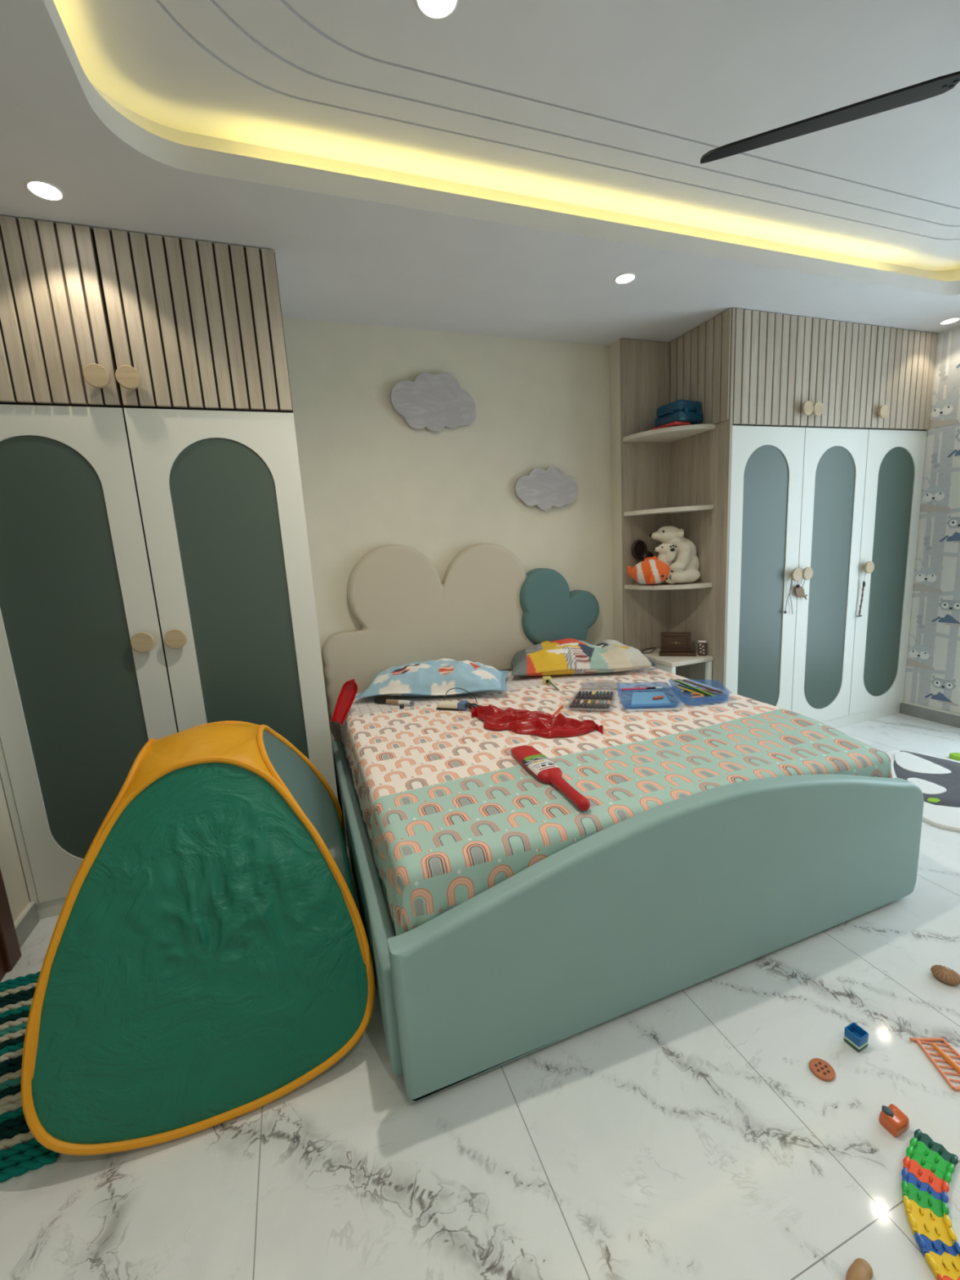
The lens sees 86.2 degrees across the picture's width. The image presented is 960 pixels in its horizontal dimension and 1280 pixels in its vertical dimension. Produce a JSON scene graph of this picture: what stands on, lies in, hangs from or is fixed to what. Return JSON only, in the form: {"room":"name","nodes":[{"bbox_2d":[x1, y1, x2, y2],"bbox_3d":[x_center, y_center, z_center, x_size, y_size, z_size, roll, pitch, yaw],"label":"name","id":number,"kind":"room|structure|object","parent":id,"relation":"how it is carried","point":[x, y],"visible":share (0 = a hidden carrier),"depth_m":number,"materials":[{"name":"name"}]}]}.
{"room":"children's room","nodes":[
{"label":"children's room","id":0,"kind":"room"},
{"bbox_2d":[0,773,31,921],"bbox_3d":[-1.334,0.037,0.015,0.100,3.020,5.530,-7,11,-19],"label":"wall","id":1,"kind":"structure","parent":0,"point":[11,864],"depth_m":2.08,"materials":[{"name":"beige paint"}]},
{"bbox_2d":[0,868,21,982],"bbox_3d":[-1.671,0.262,1.323,0.074,2.120,1.045,-7,11,-19],"label":"door","id":2,"kind":"structure","parent":1,"relation":"in","point":[10,950],"depth_m":1.92,"materials":[{"name":"brown wood"}]},
{"bbox_2d":[13,901,39,948],"bbox_3d":[-1.853,1.168,2.076,0.018,0.096,0.215,-7,11,-19],"label":"baseboard","id":3,"kind":"structure","parent":1,"relation":"attached to","point":[27,921],"depth_m":2.10,"materials":[{"name":"white wood"}]},
{"bbox_2d":[282,317,613,744],"bbox_3d":[0.377,-0.678,3.458,5.730,3.020,0.100,-7,11,-19],"label":"wall","id":4,"kind":"structure","parent":0,"point":[371,480],"depth_m":3.12,"materials":[{"name":"beige paint"}]},
{"bbox_2d":[321,543,535,730],"bbox_3d":[-0.275,-0.050,3.220,1.393,1.105,0.072,-7,11,-19],"label":"headboard","id":5,"kind":"object","parent":4,"relation":"attached to","point":[405,613],"visible":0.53,"depth_m":3.14,"materials":[{"name":"beige fabric"}]},
{"bbox_2d":[390,372,475,432],"bbox_3d":[-0.272,-1.403,3.032,0.512,0.330,0.026,-7,11,-19],"label":"cloud","id":6,"kind":"object","parent":4,"relation":"attached to","point":[433,402],"visible":1,"depth_m":3.02,"materials":[{"name":"grey wood"}]},
{"bbox_2d":[514,466,577,510],"bbox_3d":[0.436,-0.989,3.358,0.452,0.270,0.026,-7,11,-19],"label":"cloud","id":7,"kind":"object","parent":4,"relation":"attached to","point":[541,488],"visible":1,"depth_m":3.34,"materials":[{"name":"grey wood"}]},
{"bbox_2d":[519,568,599,644],"bbox_3d":[0.543,-0.139,3.489,0.600,0.709,0.108,-7,11,-19],"label":"cushion","id":8,"kind":"object","parent":4,"relation":"attached to","point":[551,612],"visible":0.79,"depth_m":3.40,"materials":[{"name":"teal fabric"}]},
{"bbox_2d":[608,338,622,643],"bbox_3d":[1.139,-0.621,3.632,0.400,2.716,0.116,-7,11,-19],"label":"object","id":9,"kind":"structure","parent":4,"relation":"attached to","point":[615,348],"depth_m":3.49,"materials":[{"name":"beige paint"}]},
{"bbox_2d":[0,0,959,345],"bbox_3d":[1.229,-1.575,0.709,5.530,0.172,5.330,-7,11,-19],"label":"ceiling","id":10,"kind":"structure","parent":0,"point":[488,167],"depth_m":1.80,"materials":[{"name":"paint"}]},
{"bbox_2d":[24,178,64,200],"bbox_3d":[-1.456,-1.504,1.717,0.102,0.004,0.102,-7,11,-19],"label":"recessed light","id":11,"kind":"object","parent":10,"relation":"in","point":[43,189],"visible":1,"depth_m":1.71,"materials":[{"name":"white plastic"}]},
{"bbox_2d":[414,0,458,19],"bbox_3d":[-0.113,-1.685,1.344,0.118,0.004,0.118,-7,11,-19],"label":"recessed light","id":12,"kind":"object","parent":10,"relation":"in","point":[432,9],"visible":1,"depth_m":1.37,"materials":[{"name":"white plastic"}]},
{"bbox_2d":[614,272,635,284],"bbox_3d":[0.714,-1.778,2.523,0.102,0.004,0.102,-7,11,-19],"label":"recessed light","id":13,"kind":"object","parent":10,"relation":"in","point":[626,277],"visible":1,"depth_m":2.52,"materials":[{"name":"white plastic"}]},
{"bbox_2d":[700,71,959,163],"bbox_3d":[1.393,-1.526,1.089,1.240,0.464,1.204,-7,11,-19],"label":"ceiling fan","id":14,"kind":"object","parent":10,"relation":"hanging from","point":[938,86],"visible":1,"depth_m":1.33,"materials":[{"name":"black metal"}]},
{"bbox_2d":[939,317,959,324],"bbox_3d":[3.029,-2.056,3.306,0.102,0.004,0.102,-7,11,-19],"label":"recessed light","id":15,"kind":"object","parent":10,"relation":"in","point":[953,319],"visible":1,"depth_m":3.30,"materials":[{"name":"white plastic"}]},
{"bbox_2d":[0,713,959,1279],"bbox_3d":[1.389,1.176,1.212,5.570,0.001,5.360,-7,11,-19],"label":"floor","id":16,"kind":"structure","parent":0,"point":[689,1133],"depth_m":1.24,"materials":[{"name":"white stone"}]},
{"bbox_2d":[0,971,59,1182],"bbox_3d":[-1.393,1.271,1.569,0.503,0.024,0.771,-7,11,-19],"label":"braided rug","id":17,"kind":"object","parent":16,"relation":"on","point":[16,995],"visible":0.2,"depth_m":1.47,"materials":[{"name":"fabric"}]},
{"bbox_2d":[0,215,337,919],"bbox_3d":[-1.470,-0.247,2.422,1.280,2.713,0.679,-7,11,-19],"label":"wardrobe","id":18,"kind":"object","parent":16,"relation":"on","point":[156,579],"visible":0.87,"depth_m":2.11,"materials":[{"name":"grey wood"}]},
{"bbox_2d":[21,720,374,1155],"bbox_3d":[-0.899,0.741,1.798,0.863,0.906,1.152,-7,11,-19],"label":"tent","id":19,"kind":"object","parent":16,"relation":"on","point":[207,958],"visible":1,"depth_m":1.43,"materials":[{"name":"teal fabric"}]},
{"bbox_2d":[331,741,924,1102],"bbox_3d":[0.412,0.671,2.511,2.065,0.656,1.914,-7,11,-19],"label":"bed","id":20,"kind":"object","parent":16,"relation":"on","point":[663,900],"visible":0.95,"depth_m":1.54,"materials":[{"name":"green leather"}]},
{"bbox_2d":[339,666,892,935],"bbox_3d":[0.387,0.489,2.508,1.956,0.298,1.852,-7,11,-19],"label":"mattress","id":21,"kind":"object","parent":20,"relation":"on","point":[451,815],"visible":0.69,"depth_m":1.92,"materials":[{"name":"multicoloured fabric"}]},
{"bbox_2d":[330,679,357,725],"bbox_3d":[-0.696,0.319,2.613,0.162,0.219,0.049,-11,13,-38],"label":"scoop","id":22,"kind":"object","parent":21,"relation":"on","point":[348,691],"visible":1,"depth_m":2.63,"materials":[{"name":"red plastic"}]},
{"bbox_2d":[373,698,414,705],"bbox_3d":[-0.461,0.332,2.760,0.232,0.028,0.025,0,11,19],"label":"marker","id":23,"kind":"object","parent":21,"relation":"on","point":[376,700],"visible":1,"depth_m":2.75,"materials":[{"name":"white plastic"}]},
{"bbox_2d":[354,657,508,698],"bbox_3d":[-0.261,0.206,2.968,0.850,0.176,0.450,-3,10,4],"label":"pillow","id":24,"kind":"object","parent":21,"relation":"on","point":[429,677],"visible":0.99,"depth_m":2.83,"materials":[{"name":"blue fabric"}]},
{"bbox_2d":[435,700,468,710],"bbox_3d":[-0.142,0.333,2.634,0.163,0.040,0.056,0,11,20],"label":"gadget","id":25,"kind":"object","parent":21,"relation":"on","point":[445,705],"visible":0.95,"depth_m":2.61,"materials":[{"name":"beige plastic"}]},
{"bbox_2d":[444,688,477,702],"bbox_3d":[-0.091,0.287,2.659,0.193,0.059,0.066,1,11,24],"label":"cable","id":26,"kind":"object","parent":25,"relation":"on","point":[451,688],"visible":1,"depth_m":2.68,"materials":[{"name":"black plastic"}]},
{"bbox_2d":[464,702,481,710],"bbox_3d":[-0.029,0.335,2.575,0.099,0.037,0.043,0,10,16],"label":"tie","id":27,"kind":"object","parent":21,"relation":"on","point":[468,705],"visible":0.57,"depth_m":2.57,"materials":[{"name":"black plastic"}]},
{"bbox_2d":[471,704,603,738],"bbox_3d":[0.219,0.355,2.321,0.667,0.089,0.223,1,11,25],"label":"balloon","id":28,"kind":"object","parent":21,"relation":"on","point":[545,725],"visible":1,"depth_m":2.26,"materials":[{"name":"red rubber"}]},
{"bbox_2d":[542,675,551,684],"bbox_3d":[0.390,0.234,2.985,0.048,0.040,0.043,-3,10,1],"label":"pencil sharpener","id":29,"kind":"object","parent":21,"relation":"on","point":[546,679],"visible":0.91,"depth_m":2.97,"materials":[{"name":"yellow plastic"}]},
{"bbox_2d":[511,745,590,810],"bbox_3d":[0.240,0.469,1.816,0.098,0.047,0.528,-7,11,-19],"label":"bat","id":30,"kind":"object","parent":21,"relation":"on","point":[538,764],"visible":1,"depth_m":1.79,"materials":[{"name":"red plastic"}]},
{"bbox_2d":[548,681,559,691],"bbox_3d":[0.419,0.260,2.880,0.007,0.019,0.167,-6,10,-12],"label":"pencil","id":31,"kind":"object","parent":21,"relation":"on","point":[551,683],"visible":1,"depth_m":2.88,"materials":[{"name":"green wood"}]},
{"bbox_2d":[552,705,563,715],"bbox_3d":[0.384,0.342,2.505,0.009,0.013,0.159,2,11,26],"label":"pencil","id":32,"kind":"object","parent":21,"relation":"on","point":[562,706],"visible":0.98,"depth_m":2.48,"materials":[{"name":"orange wood"}]},
{"bbox_2d":[511,638,656,675],"bbox_3d":[0.615,0.088,3.273,0.870,0.202,0.470,-3,10,1],"label":"pillow","id":33,"kind":"object","parent":21,"relation":"on","point":[566,656],"visible":1,"depth_m":3.10,"materials":[{"name":"multicoloured fabric"}]},
{"bbox_2d":[627,707,679,711],"bbox_3d":[0.825,0.330,2.437,0.239,0.007,0.006,-2,10,6],"label":"stick","id":34,"kind":"object","parent":21,"relation":"on","point":[677,708],"visible":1,"depth_m":2.43,"materials":[{"name":"white plastic"}]},
{"bbox_3d":[0.575,0.306,2.617,0.361,0.014,0.360,-7,11,-19],"label":"tray","id":35,"kind":"object","parent":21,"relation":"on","visible":0},
{"bbox_2d":[568,699,576,708],"bbox_3d":[0.464,0.319,2.566,0.014,0.014,0.114,0,11,21],"label":"oil pastel","id":36,"kind":"object","parent":35,"relation":"on","point":[574,700],"visible":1,"depth_m":2.54,"materials":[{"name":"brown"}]},
{"bbox_2d":[573,699,579,708],"bbox_3d":[0.483,0.319,2.561,0.014,0.014,0.114,0,11,21],"label":"oil pastel","id":37,"kind":"object","parent":35,"relation":"on","point":[578,700],"visible":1,"depth_m":2.54,"materials":[{"name":"grey wax"}]},
{"bbox_2d":[575,690,581,699],"bbox_3d":[0.520,0.290,2.711,0.014,0.014,0.114,0,11,21],"label":"oil pastel","id":38,"kind":"object","parent":35,"relation":"on","point":[580,691],"visible":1,"depth_m":2.69,"materials":[{"name":"grey wax"}]},
{"bbox_2d":[577,699,583,708],"bbox_3d":[0.501,0.319,2.555,0.014,0.014,0.115,0,11,20],"label":"oil pastel","id":39,"kind":"object","parent":35,"relation":"on","point":[582,700],"visible":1,"depth_m":2.54,"materials":[{"name":"grey"}]},
{"bbox_2d":[578,691,584,699],"bbox_3d":[0.538,0.289,2.706,0.014,0.014,0.114,0,11,21],"label":"oil pastel","id":40,"kind":"object","parent":35,"relation":"on","point":[583,692],"visible":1,"depth_m":2.68,"materials":[{"name":"grey wax"}]},
{"bbox_2d":[581,699,586,708],"bbox_3d":[0.519,0.318,2.550,0.014,0.014,0.115,0,11,20],"label":"oil pastel","id":41,"kind":"object","parent":35,"relation":"on","point":[585,700],"visible":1,"depth_m":2.53,"materials":[{"name":"grey"}]},
{"bbox_2d":[585,699,591,709],"bbox_3d":[0.538,0.318,2.545,0.014,0.014,0.115,0,11,20],"label":"oil pastel","id":42,"kind":"object","parent":35,"relation":"on","point":[589,700],"visible":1,"depth_m":2.52,"materials":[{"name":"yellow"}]},
{"bbox_2d":[586,691,591,699],"bbox_3d":[0.574,0.289,2.697,0.014,0.014,0.115,0,11,20],"label":"oil pastel","id":43,"kind":"object","parent":35,"relation":"on","point":[589,692],"visible":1,"depth_m":2.67,"materials":[{"name":"grey"}]},
{"bbox_2d":[589,699,595,709],"bbox_3d":[0.556,0.318,2.539,0.014,0.014,0.116,0,11,20],"label":"oil pastel","id":44,"kind":"object","parent":35,"relation":"on","point":[593,700],"visible":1,"depth_m":2.52,"materials":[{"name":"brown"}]},
{"bbox_2d":[590,691,595,699],"bbox_3d":[0.592,0.289,2.692,0.014,0.014,0.115,0,11,20],"label":"oil pastel","id":45,"kind":"object","parent":35,"relation":"on","point":[593,692],"visible":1,"depth_m":2.67,"materials":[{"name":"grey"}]},
{"bbox_2d":[593,700,598,709],"bbox_3d":[0.575,0.318,2.534,0.014,0.014,0.116,0,11,19],"label":"oil pastel","id":46,"kind":"object","parent":35,"relation":"on","point":[597,701],"visible":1,"depth_m":2.51,"materials":[{"name":"grey wax"}]},
{"bbox_2d":[593,691,598,699],"bbox_3d":[0.609,0.289,2.687,0.014,0.014,0.116,0,11,20],"label":"oil pastel","id":47,"kind":"object","parent":35,"relation":"on","point":[597,692],"visible":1,"depth_m":2.66,"materials":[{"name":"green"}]},
{"bbox_2d":[597,700,602,709],"bbox_3d":[0.593,0.318,2.529,0.014,0.014,0.116,0,11,19],"label":"oil pastel","id":48,"kind":"object","parent":35,"relation":"on","point":[601,701],"visible":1,"depth_m":2.50,"materials":[{"name":"grey wax"}]},
{"bbox_2d":[597,691,602,699],"bbox_3d":[0.627,0.288,2.683,0.014,0.014,0.116,0,11,19],"label":"oil pastel","id":49,"kind":"object","parent":35,"relation":"on","point":[601,692],"visible":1,"depth_m":2.65,"materials":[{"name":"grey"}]},
{"bbox_2d":[600,691,605,699],"bbox_3d":[0.645,0.288,2.678,0.014,0.014,0.116,0,11,19],"label":"oil pastel","id":50,"kind":"object","parent":35,"relation":"on","point":[604,692],"visible":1,"depth_m":2.66,"materials":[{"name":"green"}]},
{"bbox_2d":[601,700,606,709],"bbox_3d":[0.611,0.318,2.524,0.014,0.014,0.116,0,11,19],"label":"oil pastel","id":51,"kind":"object","parent":35,"relation":"on","point":[605,701],"visible":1,"depth_m":2.50,"materials":[{"name":"grey"}]},
{"bbox_2d":[604,691,608,699],"bbox_3d":[0.663,0.288,2.673,0.014,0.014,0.116,0,11,19],"label":"oil pastel","id":52,"kind":"object","parent":35,"relation":"on","point":[607,692],"visible":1,"depth_m":2.65,"materials":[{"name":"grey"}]},
{"bbox_2d":[605,700,610,709],"bbox_3d":[0.630,0.317,2.518,0.014,0.014,0.117,0,11,19],"label":"oil pastel","id":53,"kind":"object","parent":35,"relation":"on","point":[609,701],"visible":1,"depth_m":2.50,"materials":[{"name":"grey"}]},
{"bbox_2d":[608,691,613,699],"bbox_3d":[0.681,0.288,2.668,0.014,0.014,0.117,0,11,19],"label":"oil pastel","id":54,"kind":"object","parent":35,"relation":"on","point":[611,692],"visible":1,"depth_m":2.64,"materials":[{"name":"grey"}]},
{"bbox_3d":[0.956,0.268,2.644,0.627,0.040,0.473,-7,11,-19],"label":"pencil case","id":55,"kind":"object","parent":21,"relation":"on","visible":0},
{"bbox_2d":[621,686,662,690],"bbox_3d":[0.863,0.260,2.740,0.211,0.017,0.012,-2,10,7],"label":"brush","id":56,"kind":"object","parent":55,"relation":"in","point":[654,687],"visible":1,"depth_m":2.73,"materials":[{"name":"red paint"}]},
{"bbox_2d":[631,692,671,706],"bbox_3d":[0.848,0.299,2.595,0.195,0.002,0.250,-2,10,10],"label":"paper sheet","id":57,"kind":"object","parent":55,"relation":"in","point":[638,699],"visible":1,"depth_m":2.57,"materials":[{"name":"blue paper"}]},
{"bbox_2d":[652,695,663,699],"bbox_3d":[0.897,0.290,2.580,0.060,0.015,0.014,-6,10,-15],"label":"crayon","id":58,"kind":"object","parent":57,"relation":"on","point":[660,696],"visible":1,"depth_m":2.57,"materials":[{"name":"orange wax"}]},
{"bbox_2d":[676,686,703,695],"bbox_3d":[1.074,0.261,2.631,0.008,0.022,0.167,-9,12,-29],"label":"pencil","id":59,"kind":"object","parent":55,"relation":"in","point":[680,687],"visible":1,"depth_m":2.63,"materials":[{"name":"yellow wood"}]},
{"bbox_2d":[675,683,707,697],"bbox_3d":[1.085,0.256,2.643,0.008,0.024,0.222,-7,11,-22],"label":"pencil","id":60,"kind":"object","parent":55,"relation":"in","point":[682,686],"visible":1,"depth_m":2.64,"materials":[{"name":"green"}]},
{"bbox_2d":[671,678,712,697],"bbox_3d":[1.087,0.245,2.655,0.008,0.033,0.297,-7,11,-19],"label":"pencil","id":61,"kind":"object","parent":55,"relation":"in","point":[687,686],"visible":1,"depth_m":2.63,"materials":[{"name":"green wood"}]},
{"bbox_2d":[671,678,717,697],"bbox_3d":[1.096,0.245,2.645,0.008,0.035,0.312,-7,11,-21],"label":"pencil","id":62,"kind":"object","parent":55,"relation":"in","point":[713,695],"visible":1,"depth_m":2.60,"materials":[{"name":"green"}]},
{"bbox_2d":[690,695,706,697],"bbox_3d":[1.089,0.283,2.555,0.085,0.011,0.008,-5,10,-9],"label":"pencil","id":63,"kind":"object","parent":55,"relation":"in","point":[698,696],"visible":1,"depth_m":2.55,"materials":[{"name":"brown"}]},
{"bbox_2d":[678,678,722,693],"bbox_3d":[1.141,0.238,2.669,0.008,0.035,0.249,-10,12,-34],"label":"pencil","id":64,"kind":"object","parent":55,"relation":"in","point":[686,681],"visible":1,"depth_m":2.65,"materials":[{"name":"brown wood"}]},
{"bbox_2d":[690,697,721,701],"bbox_3d":[1.100,0.291,2.500,0.157,0.012,0.008,-4,10,-1],"label":"pencil","id":65,"kind":"object","parent":55,"relation":"in","point":[713,699],"visible":1,"depth_m":2.50,"materials":[{"name":"blue wood"}]},
{"bbox_2d":[697,688,715,692],"bbox_3d":[1.164,0.259,2.647,0.128,0.015,0.008,2,11,27],"label":"pencil","id":66,"kind":"object","parent":55,"relation":"in","point":[698,688],"visible":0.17,"depth_m":2.64,"materials":[{"name":"brown"}]},
{"bbox_2d":[699,688,726,696],"bbox_3d":[1.161,0.265,2.592,0.163,0.019,0.008,7,14,44],"label":"pencil","id":67,"kind":"object","parent":55,"relation":"in","point":[711,692],"visible":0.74,"depth_m":2.57,"materials":[{"name":"grey"}]},
{"bbox_2d":[619,337,715,651],"bbox_3d":[1.226,-0.580,3.384,0.388,2.713,0.412,-7,11,-19],"label":"corner shelf","id":68,"kind":"object","parent":16,"relation":"on","point":[645,365],"visible":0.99,"depth_m":3.44,"materials":[{"name":"brown wood"}]},
{"bbox_2d":[631,539,653,561],"bbox_3d":[1.132,-0.536,3.517,0.206,0.303,0.059,-7,11,-19],"label":"goggles","id":69,"kind":"object","parent":68,"relation":"on","point":[638,548],"visible":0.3,"depth_m":3.49,"materials":[{"name":"black plastic"}]},
{"bbox_2d":[626,555,670,584],"bbox_3d":[1.123,-0.458,3.378,0.232,0.182,0.206,-7,11,-19],"label":"fish","id":70,"kind":"object","parent":68,"relation":"on","point":[651,571],"visible":0.99,"depth_m":3.33,"materials":[{"name":"orange fabric"}]},
{"bbox_2d":[648,525,700,583],"bbox_3d":[1.288,-0.559,3.368,0.310,0.376,0.255,-7,11,-19],"label":"plush","id":71,"kind":"object","parent":68,"relation":"on","point":[677,552],"visible":0.88,"depth_m":3.31,"materials":[{"name":"white fabric"}]},
{"bbox_3d":[1.156,-1.330,3.273,0.251,0.009,0.245,-7,11,-19],"label":"folder","id":72,"kind":"object","parent":68,"relation":"on","visible":0},
{"bbox_2d":[650,421,690,430],"bbox_3d":[1.196,-1.340,3.231,0.125,0.018,0.210,-8,11,-25],"label":"box","id":73,"kind":"object","parent":72,"relation":"on","point":[675,423],"visible":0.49,"depth_m":3.15,"materials":[{"name":"red"}]},
{"bbox_2d":[654,399,702,427],"bbox_3d":[1.242,-1.417,3.222,0.229,0.128,0.216,-8,11,-25],"label":"case","id":74,"kind":"object","parent":73,"relation":"on","point":[683,411],"visible":0.94,"depth_m":3.15,"materials":[{"name":"blue plastic"}]},
{"bbox_2d":[640,648,713,686],"bbox_3d":[1.319,0.426,3.547,0.332,0.668,0.410,-7,11,-19],"label":"nightstand","id":75,"kind":"object","parent":16,"relation":"on","point":[668,664],"visible":0.2,"depth_m":3.36,"materials":[{"name":"laminate"}]},
{"bbox_2d":[641,647,656,653],"bbox_3d":[1.179,0.072,3.597,0.090,0.025,0.138,2,12,30],"label":"cable","id":76,"kind":"object","parent":75,"relation":"on","point":[651,647],"visible":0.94,"depth_m":3.61,"materials":[{"name":"black plastic"}]},
{"bbox_2d":[658,631,696,656],"bbox_3d":[1.323,0.028,3.439,0.230,0.149,0.078,0,11,18],"label":"wooden box","id":77,"kind":"object","parent":75,"relation":"on","point":[672,644],"visible":1,"depth_m":3.44,"materials":[{"name":"brown wood"}]},
{"bbox_2d":[697,640,706,655],"bbox_3d":[1.469,0.053,3.393,0.050,0.098,0.031,0,11,18],"label":"tower","id":78,"kind":"object","parent":75,"relation":"on","point":[701,644],"visible":1,"depth_m":3.38,"materials":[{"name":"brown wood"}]},
{"bbox_2d":[669,307,937,728],"bbox_3d":[2.256,-0.703,3.725,1.818,2.713,0.679,-7,11,-19],"label":"wardrobe","id":79,"kind":"object","parent":16,"relation":"on","point":[811,468],"visible":0.96,"depth_m":3.37,"materials":[{"name":"grey wood"}]},
{"bbox_2d":[783,577,792,613],"bbox_3d":[2.044,-0.296,3.384,0.078,0.259,0.021,-6,10,-14],"label":"loop","id":80,"kind":"object","parent":79,"relation":"hanging from","point":[784,611],"visible":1,"depth_m":3.39,"materials":[{"name":"grey"}]},
{"bbox_2d":[794,577,807,599],"bbox_3d":[2.134,-0.349,3.404,0.115,0.176,0.026,-7,11,-19],"label":"charm","id":81,"kind":"object","parent":79,"relation":"hanging from","point":[798,590],"visible":1,"depth_m":3.40,"materials":[{"name":"brown wood"}]},
{"bbox_2d":[856,573,866,617],"bbox_3d":[2.687,-0.334,3.610,0.059,0.342,0.017,-5,10,-7],"label":"strap","id":82,"kind":"object","parent":79,"relation":"hanging from","point":[864,582],"visible":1,"depth_m":3.61,"materials":[{"name":"white plastic"}]},
{"bbox_2d":[808,1057,835,1080],"bbox_3d":[0.929,1.167,1.394,0.060,0.008,0.060,-7,11,-19],"label":"biscuit","id":83,"kind":"object","parent":16,"relation":"on","point":[821,1068],"visible":1,"depth_m":1.39,"materials":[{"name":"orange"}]},
{"bbox_2d":[843,1022,868,1052],"bbox_3d":[1.070,1.129,1.459,0.043,0.043,0.043,-8,11,-23],"label":"block","id":84,"kind":"object","parent":16,"relation":"on","point":[857,1037],"visible":1,"depth_m":1.45,"materials":[{"name":"blue plastic"}]},
{"bbox_2d":[845,1257,872,1279],"bbox_3d":[0.735,1.240,0.997,0.080,0.025,0.035,-12,13,-39],"label":"wooden toy","id":85,"kind":"object","parent":16,"relation":"on","point":[860,1269],"visible":1,"depth_m":1.00,"materials":[{"name":"brown wood"}]},
{"bbox_2d":[878,1103,909,1137],"bbox_3d":[1.018,1.167,1.255,0.063,0.043,0.044,-7,11,-19],"label":"toy car","id":86,"kind":"object","parent":16,"relation":"on","point":[891,1117],"visible":1,"depth_m":1.24,"materials":[{"name":"orange plastic"}]},
{"bbox_2d":[886,750,959,832],"bbox_3d":[2.606,0.819,2.732,0.950,0.026,1.075,-7,11,-19],"label":"rug","id":87,"kind":"object","parent":16,"relation":"on","point":[938,778],"visible":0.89,"depth_m":2.87,"materials":[{"name":"grey fabric"}]},
{"bbox_2d":[901,1128,959,1279],"bbox_3d":[0.972,1.214,1.084,0.126,0.019,0.353,2,12,29],"label":"track","id":88,"kind":"object","parent":16,"relation":"on","point":[927,1171],"visible":1,"depth_m":1.10,"materials":[{"name":"multicoloured plastic"}]},
{"bbox_2d":[909,1036,959,1090],"bbox_3d":[1.275,1.142,1.392,0.103,0.016,0.145,-3,10,2],"label":"lattice","id":89,"kind":"object","parent":16,"relation":"on","point":[919,1041],"visible":1,"depth_m":1.41,"materials":[{"name":"orange plastic"}]},
{"bbox_2d":[930,964,959,985],"bbox_3d":[1.511,1.079,1.627,0.067,0.030,0.125,-9,12,-30],"label":"wooden rattle","id":90,"kind":"object","parent":16,"relation":"on","point":[946,975],"visible":1,"depth_m":1.64,"materials":[{"name":"brown wood"}]},
{"bbox_2d":[948,752,959,760],"bbox_3d":[2.960,0.723,3.143,0.125,0.029,0.092,1,11,24],"label":"toy piece","id":91,"kind":"object","parent":16,"relation":"on","point":[954,756],"visible":0.94,"depth_m":3.16,"materials":[{"name":"green plastic"}]},
{"bbox_2d":[902,325,959,714],"bbox_3d":[3.947,-0.569,1.867,0.102,3.100,5.530,-7,11,-19],"label":"wall","id":92,"kind":"structure","parent":0,"point":[932,673],"depth_m":3.64,"materials":[{"name":"paper"}]},
{"bbox_2d":[899,701,959,728],"bbox_3d":[4.079,0.861,1.808,0.022,0.096,4.715,-7,11,-19],"label":"baseboard","id":93,"kind":"structure","parent":92,"relation":"attached to","point":[946,717],"depth_m":3.79,"materials":[{"name":"grey stone"}]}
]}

